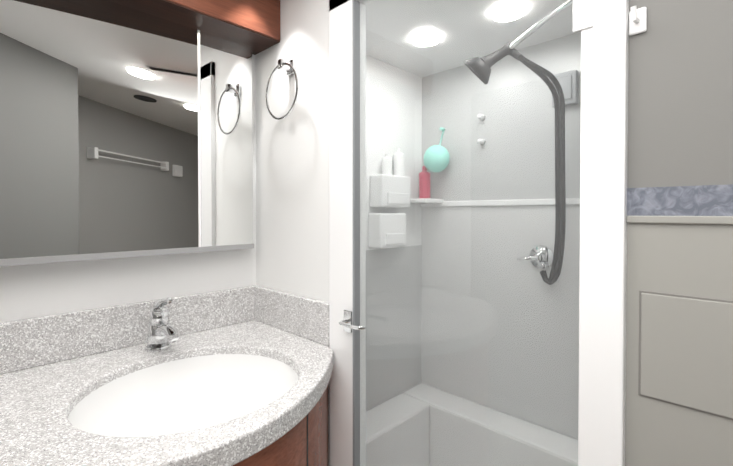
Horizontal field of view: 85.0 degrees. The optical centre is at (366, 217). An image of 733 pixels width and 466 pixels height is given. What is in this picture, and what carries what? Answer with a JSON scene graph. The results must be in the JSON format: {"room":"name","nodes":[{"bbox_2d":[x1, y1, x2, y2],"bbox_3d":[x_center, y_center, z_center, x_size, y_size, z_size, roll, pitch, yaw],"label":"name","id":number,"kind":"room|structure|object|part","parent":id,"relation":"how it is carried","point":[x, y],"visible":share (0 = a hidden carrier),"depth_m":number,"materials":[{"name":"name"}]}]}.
{"room":"bathroom","nodes":[
{"label":"bathroom","id":0,"kind":"room"},
{"bbox_2d":[0,54,255,321],"bbox_3d":[-1.126,0.238,0.783,0.080,2.000,2.147,1,1,44],"label":"wall","id":1,"kind":"structure","parent":0,"point":[35,290],"depth_m":1.16,"materials":[{"name":"white paint"}]},
{"bbox_2d":[0,0,279,266],"bbox_3d":[-0.651,-0.327,1.091,0.164,0.877,0.874,1,1,44],"label":"upper cabinet","id":2,"kind":"object","parent":1,"relation":"attached to","point":[125,128],"visible":1,"depth_m":1.11,"materials":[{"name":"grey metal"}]},
{"bbox_3d":[-0.753,-0.244,1.029,0.003,0.681,0.638,1,1,44],"label":"glass","id":3,"kind":"part","parent":2,"relation":"part of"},
{"bbox_3d":[-0.462,-0.248,1.329,0.003,0.681,0.182,1,1,44],"label":"glass","id":4,"kind":"part","parent":2,"relation":"part of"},
{"bbox_2d":[255,0,732,465],"bbox_3d":[0.701,0.243,0.417,3.054,2.000,0.031,1,1,44],"label":"wall","id":5,"kind":"structure","parent":0,"point":[292,202],"depth_m":0.64,"materials":[{"name":"white paint"}]},
{"bbox_2d":[0,285,328,373],"bbox_3d":[-0.556,0.314,1.007,0.429,0.122,0.874,1,1,44],"label":"backsplash","id":6,"kind":"structure","parent":5,"relation":"attached to","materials":[{"name":"stone"}]},
{"bbox_2d":[266,59,298,119],"bbox_3d":[-0.259,-0.410,1.283,0.178,0.197,0.050,1,1,44],"label":"towel ring","id":7,"kind":"object","parent":5,"relation":"attached to","point":[288,67],"visible":1,"depth_m":1.27,"materials":[{"name":"silver metal"}]},
{"bbox_2d":[629,6,646,35],"bbox_3d":[0.424,-0.315,0.631,0.024,0.040,0.039,1,1,44],"label":"hook","id":8,"kind":"object","parent":5,"relation":"attached to","point":[637,21],"visible":1,"depth_m":0.64,"materials":[{"name":"white plastic"}]},
{"bbox_2d":[626,216,732,224],"bbox_3d":[1.116,0.011,0.008,1.893,0.012,0.036,1,1,44],"label":"trim","id":9,"kind":"structure","parent":5,"relation":"attached to","point":[727,220],"depth_m":0.60,"materials":[{"name":"grey"}]},
{"bbox_2d":[638,291,732,420],"bbox_3d":[0.491,0.204,0.599,0.139,0.170,0.002,1,1,44],"label":"frame","id":10,"kind":"object","parent":5,"relation":"attached to","point":[674,295],"visible":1,"depth_m":0.63,"materials":[{"name":"grey"}]},
{"bbox_2d":[640,293,732,418],"bbox_3d":[0.490,0.204,0.599,0.133,0.164,0.005,1,1,44],"label":"access panel","id":11,"kind":"object","parent":10,"relation":"attached to","point":[686,352],"visible":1,"depth_m":0.60,"materials":[{"name":"grey"}]},
{"bbox_2d":[421,32,580,438],"bbox_3d":[0.628,0.068,1.596,1.003,1.480,0.003,1,1,44],"label":"wall","id":12,"kind":"structure","parent":0,"point":[475,229],"depth_m":1.65,"materials":[{"name":"grey plastic"}]},
{"bbox_2d":[423,127,449,171],"bbox_3d":[0.319,-0.308,1.809,0.124,0.210,0.115,1,1,44],"label":"sponge","id":13,"kind":"object","parent":12,"relation":"hanging from","point":[433,163],"depth_m":1.77,"materials":[{"name":"teal"}]},
{"bbox_2d":[477,139,484,144],"bbox_3d":[0.485,-0.324,1.703,0.024,0.024,0.034,1,1,44],"label":"wall hook","id":14,"kind":"object","parent":12,"relation":"attached to","point":[482,141],"depth_m":1.70,"materials":[{"name":"white plastic"}]},
{"bbox_2d":[478,114,484,119],"bbox_3d":[0.485,-0.428,1.701,0.024,0.024,0.034,1,1,44],"label":"wall hook","id":15,"kind":"object","parent":12,"relation":"attached to","point":[480,116],"depth_m":1.69,"materials":[{"name":"white plastic"}]},
{"bbox_2d":[517,245,552,268],"bbox_3d":[0.646,0.152,1.531,0.116,0.090,0.072,1,1,44],"label":"shower mixer","id":16,"kind":"object","parent":12,"relation":"attached to","point":[541,254],"depth_m":1.52,"materials":[{"name":"silver metal"}]},
{"bbox_2d":[517,55,565,284],"bbox_3d":[0.623,-0.152,1.399,0.113,0.800,0.220,1,1,44],"label":"shower hose","id":17,"kind":"object","parent":16,"relation":"attached to","point":[561,234],"depth_m":1.40,"materials":[{"name":"black plastic"}]},
{"bbox_2d":[552,70,577,107],"bbox_3d":[0.727,-0.471,1.468,0.084,0.120,0.034,1,1,44],"label":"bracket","id":18,"kind":"object","parent":12,"relation":"attached to","point":[561,78],"depth_m":1.44,"materials":[{"name":"grey plastic"}]},
{"bbox_3d":[0.324,1.288,0.041,3.214,0.080,3.080,1,1,44],"label":"floor","id":19,"kind":"structure","parent":0,"visible":0},
{"bbox_2d":[0,285,333,465],"bbox_3d":[-0.468,0.728,0.927,0.674,1.018,0.874,1,1,44],"label":"vanity","id":20,"kind":"object","parent":19,"relation":"on","point":[240,376],"depth_m":1.02,"materials":[{"name":"stone"}]},
{"bbox_2d":[145,298,178,351],"bbox_3d":[-0.562,0.295,1.110,0.160,0.158,0.068,1,1,44],"label":"faucet","id":21,"kind":"object","parent":20,"relation":"on","point":[161,336],"depth_m":1.11,"materials":[{"name":"silver metal"}]},
{"bbox_2d":[68,354,297,436],"bbox_3d":[-0.395,0.457,0.929,0.466,0.156,0.498,1,1,44],"label":"sink","id":22,"kind":"object","parent":20,"relation":"in","point":[156,395],"depth_m":1.04,"materials":[{"name":"white ceramic"}]},
{"bbox_2d":[366,0,579,465],"bbox_3d":[0.366,0.266,1.329,1.064,1.930,0.813,1,1,44],"label":"shower stall","id":23,"kind":"object","parent":19,"relation":"on","point":[448,415],"depth_m":1.54,"materials":[{"name":"white plastic"}]},
{"bbox_2d":[366,55,421,249],"bbox_3d":[-0.001,-0.268,1.663,0.003,0.810,0.771,1,1,44],"label":"wall panel","id":24,"kind":"object","parent":23,"relation":"attached to","point":[407,127],"depth_m":1.79,"materials":[{"name":"white"}]},
{"bbox_2d":[368,213,405,248],"bbox_3d":[0.093,0.054,1.705,0.080,0.145,0.170,1,1,44],"label":"wall-mounted dispenser","id":25,"kind":"object","parent":24,"relation":"attached to","point":[379,229],"depth_m":1.66,"materials":[{"name":"white plastic"}]},
{"bbox_2d":[370,174,409,207],"bbox_3d":[0.107,-0.111,1.717,0.080,0.135,0.190,1,1,44],"label":"wall-mounted dispenser","id":26,"kind":"object","parent":24,"relation":"attached to","point":[405,185],"depth_m":1.67,"materials":[{"name":"white plastic"}]},
{"bbox_2d":[382,154,391,174],"bbox_3d":[0.088,-0.225,1.699,0.044,0.090,0.044,1,1,44],"label":"bottle","id":27,"kind":"object","parent":26,"relation":"on","point":[385,164],"depth_m":1.68,"materials":[{"name":"white plastic"}]},
{"bbox_2d":[393,149,404,175],"bbox_3d":[0.144,-0.240,1.756,0.052,0.120,0.052,1,1,44],"label":"bottle","id":28,"kind":"object","parent":26,"relation":"on","point":[396,170],"depth_m":1.74,"materials":[{"name":"white plastic"}]},
{"bbox_2d":[366,245,421,409],"bbox_3d":[-0.001,0.472,1.673,0.003,0.670,0.771,1,1,44],"label":"wall panel","id":29,"kind":"object","parent":23,"relation":"attached to","point":[404,318],"depth_m":1.79,"materials":[{"name":"grey"}]},
{"bbox_2d":[419,166,430,198],"bbox_3d":[0.269,-0.162,1.851,0.054,0.150,0.054,1,1,44],"label":"bottle","id":30,"kind":"object","parent":23,"relation":"on","point":[422,187],"depth_m":1.83,"materials":[{"name":"red"}]},
{"bbox_2d":[412,32,438,46],"bbox_3d":[0.221,-0.665,1.495,0.100,0.012,0.100,1,1,44],"label":"light","id":31,"kind":"object","parent":23,"relation":"attached to","point":[415,41],"depth_m":1.48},
{"bbox_2d":[492,3,524,21],"bbox_3d":[0.458,-0.662,1.293,0.100,0.012,0.100,1,1,44],"label":"light","id":32,"kind":"object","parent":23,"relation":"attached to","point":[518,8],"depth_m":1.28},
{"bbox_2d":[509,0,572,48],"bbox_3d":[0.506,-0.534,1.055,0.448,0.094,0.418,1,1,44],"label":"shower arm","id":33,"kind":"object","parent":23,"relation":"attached to","point":[554,12],"depth_m":1.14},
{"bbox_2d":[464,43,522,83],"bbox_3d":[0.428,-0.532,1.380,0.177,0.136,0.140,1,1,44],"label":"shower head","id":34,"kind":"object","parent":33,"relation":"attached to","point":[482,67],"depth_m":1.36},
{"bbox_3d":[0.177,-0.704,0.914,0.730,0.120,0.030,1,1,44],"label":"wall","id":35,"kind":"structure","parent":0,"visible":0},
{"bbox_2d":[339,309,364,332],"bbox_3d":[-0.039,0.285,1.063,0.095,0.060,0.040,1,1,44],"label":"door handle","id":36,"kind":"object","parent":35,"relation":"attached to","point":[346,323],"depth_m":1.09,"materials":[{"name":"silver metal"}]},
{"bbox_2d":[352,0,359,465],"bbox_3d":[-0.028,0.244,1.092,0.007,1.660,0.022,1,1,44],"label":"shower door","id":37,"kind":"structure","parent":35,"relation":"attached to","point":[356,199],"depth_m":1.09,"materials":[{"name":"grey plastic"}]},
{"bbox_2d":[329,0,628,465],"bbox_3d":[0.170,0.256,0.919,0.730,1.800,0.048,1,1,44],"label":"shower door frame","id":38,"kind":"object","parent":35,"relation":"attached to","point":[603,152],"visible":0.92,"depth_m":0.77,"materials":[{"name":"white"}]},
{"bbox_2d":[573,0,592,31],"bbox_3d":[0.369,0.214,0.691,0.032,1.230,0.005,1,1,44],"label":"shower door frame","id":39,"kind":"structure","parent":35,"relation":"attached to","point":[582,14],"depth_m":0.68,"materials":[{"name":"white"}]}
]}

